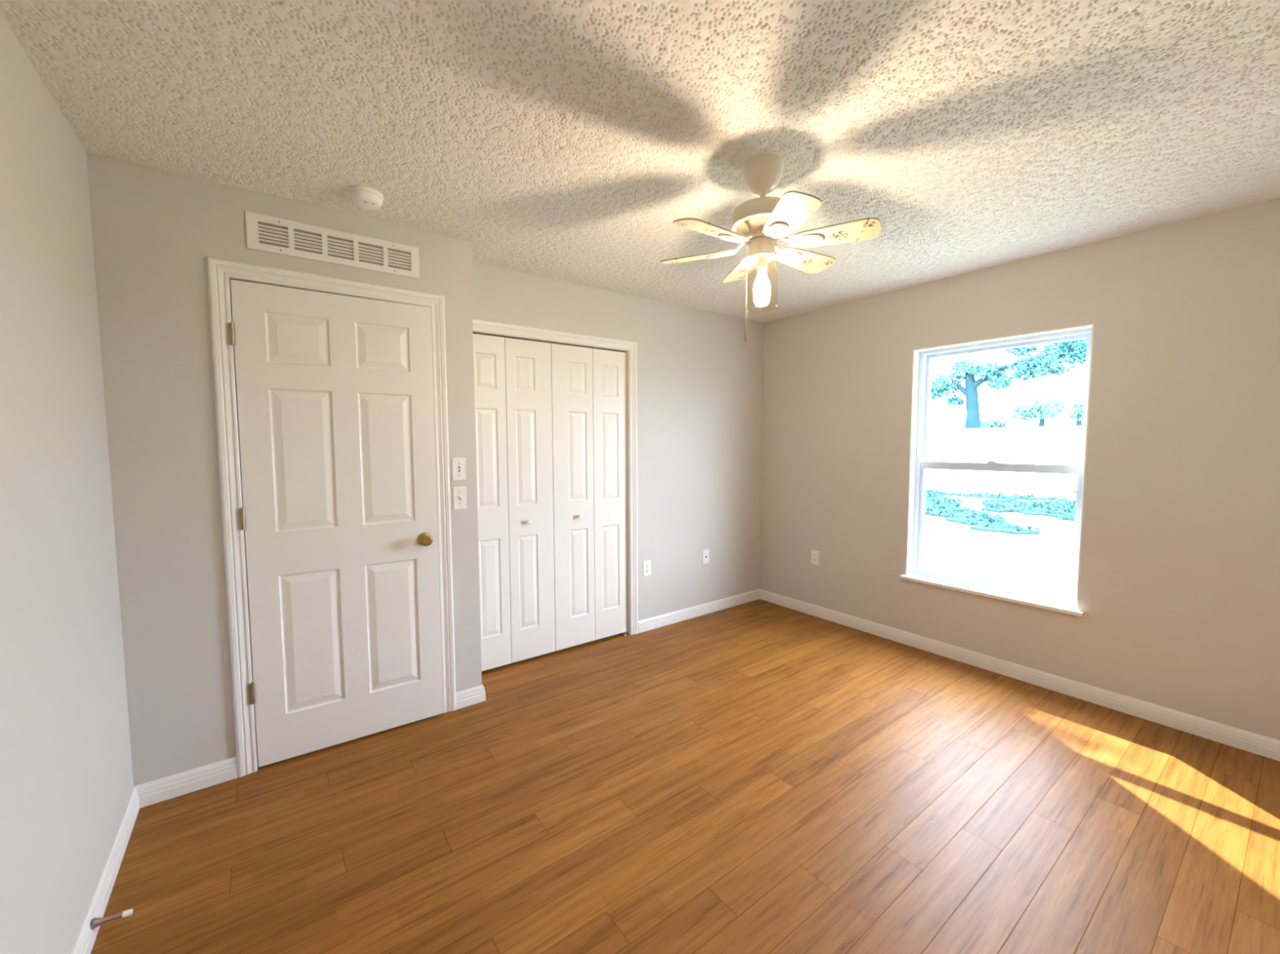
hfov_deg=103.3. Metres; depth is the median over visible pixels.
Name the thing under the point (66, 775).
wall
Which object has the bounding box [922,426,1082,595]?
ground
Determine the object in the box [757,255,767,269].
socket
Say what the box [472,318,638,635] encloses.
trim
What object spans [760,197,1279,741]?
wall
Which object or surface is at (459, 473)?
light switch
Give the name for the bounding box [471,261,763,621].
wall
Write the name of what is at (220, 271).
trim
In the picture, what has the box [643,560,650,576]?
wall outlet
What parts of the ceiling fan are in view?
blade, blade, blade, pull knob, pull chain, light bulb, lamp shade, blade, blade, blade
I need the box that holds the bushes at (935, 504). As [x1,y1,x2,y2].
[924,488,1075,535]
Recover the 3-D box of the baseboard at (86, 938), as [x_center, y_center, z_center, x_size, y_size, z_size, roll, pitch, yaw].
[-1.046,1.318,0.750,0.014,0.087,3.030,-3,5,-37]
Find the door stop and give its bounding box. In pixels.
[91,909,133,929]
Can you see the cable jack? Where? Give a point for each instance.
(705, 553)
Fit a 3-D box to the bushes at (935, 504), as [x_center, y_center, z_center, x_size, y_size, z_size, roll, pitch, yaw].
[8.418,0.683,12.930,7.658,0.264,5.911,-3,5,-37]
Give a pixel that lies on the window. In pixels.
(922, 357)
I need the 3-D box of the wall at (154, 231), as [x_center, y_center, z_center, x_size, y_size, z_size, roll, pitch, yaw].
[-1.531,0.019,2.440,1.361,2.452,0.393,-3,5,-37]
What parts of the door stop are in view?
rod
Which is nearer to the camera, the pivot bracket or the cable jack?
the pivot bracket
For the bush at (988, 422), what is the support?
on the ground
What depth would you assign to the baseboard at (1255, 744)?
2.82 m
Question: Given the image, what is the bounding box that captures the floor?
[90,599,1279,953]
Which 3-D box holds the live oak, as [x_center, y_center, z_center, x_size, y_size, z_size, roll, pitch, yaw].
[23.035,-5.902,31.965,3.133,6.091,10.511,-3,5,-37]
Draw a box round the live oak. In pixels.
[930,338,1087,428]
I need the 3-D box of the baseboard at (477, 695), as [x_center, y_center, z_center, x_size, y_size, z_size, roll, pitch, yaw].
[-0.992,1.176,2.833,0.158,0.087,0.285,-3,5,-37]
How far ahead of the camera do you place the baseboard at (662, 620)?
4.08 m
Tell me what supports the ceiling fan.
hanging from the ceiling
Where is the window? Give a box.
[899,324,1093,617]
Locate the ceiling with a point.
(566, 140)
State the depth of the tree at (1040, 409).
41.72 m
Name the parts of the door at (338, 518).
knob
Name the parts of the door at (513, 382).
knob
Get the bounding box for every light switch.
[452,457,466,480]
[453,486,466,509]
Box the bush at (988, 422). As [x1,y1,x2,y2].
[980,416,1008,427]
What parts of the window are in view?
sill, sash, sash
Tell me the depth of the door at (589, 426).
3.46 m
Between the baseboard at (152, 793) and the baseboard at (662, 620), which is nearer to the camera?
the baseboard at (152, 793)
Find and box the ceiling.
[0,0,1279,322]
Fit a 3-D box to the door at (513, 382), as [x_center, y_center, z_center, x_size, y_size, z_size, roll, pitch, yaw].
[-0.804,0.165,3.125,0.594,2.019,0.067,-3,5,-37]
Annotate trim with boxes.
[206,256,456,777]
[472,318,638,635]
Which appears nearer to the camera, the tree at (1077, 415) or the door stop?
the door stop
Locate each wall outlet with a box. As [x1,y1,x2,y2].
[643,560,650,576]
[811,549,819,564]
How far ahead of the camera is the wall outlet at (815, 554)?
4.07 m
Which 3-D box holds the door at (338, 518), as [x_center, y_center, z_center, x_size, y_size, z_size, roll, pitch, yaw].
[-1.336,0.213,2.317,0.783,2.057,0.096,-3,5,-35]
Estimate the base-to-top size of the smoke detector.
0.050 m
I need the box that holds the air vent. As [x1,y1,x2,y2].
[245,211,419,279]
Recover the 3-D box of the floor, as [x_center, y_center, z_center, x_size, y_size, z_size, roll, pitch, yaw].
[0.289,1.310,2.324,4.331,0.120,4.260,-3,5,-37]
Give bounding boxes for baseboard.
[70,786,139,953]
[133,756,237,808]
[455,684,485,710]
[638,589,759,633]
[760,589,1279,761]
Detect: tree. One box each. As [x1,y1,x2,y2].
[1008,394,1066,426]
[1067,397,1084,426]
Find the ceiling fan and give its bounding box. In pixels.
[660,152,880,342]
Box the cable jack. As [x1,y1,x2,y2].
[702,549,709,564]
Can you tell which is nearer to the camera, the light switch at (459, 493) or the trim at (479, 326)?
the light switch at (459, 493)
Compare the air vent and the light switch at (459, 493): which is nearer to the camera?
the air vent
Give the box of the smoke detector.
[346,185,383,209]
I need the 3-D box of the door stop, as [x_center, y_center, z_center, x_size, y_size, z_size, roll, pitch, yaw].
[-1.513,1.263,1.453,0.083,0.033,0.027,-3,5,-37]
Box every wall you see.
[0,10,133,953]
[85,151,481,786]
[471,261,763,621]
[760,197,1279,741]
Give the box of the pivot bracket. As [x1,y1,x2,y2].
[622,632,630,636]
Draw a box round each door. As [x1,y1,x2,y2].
[226,279,443,767]
[472,333,555,671]
[551,343,627,651]

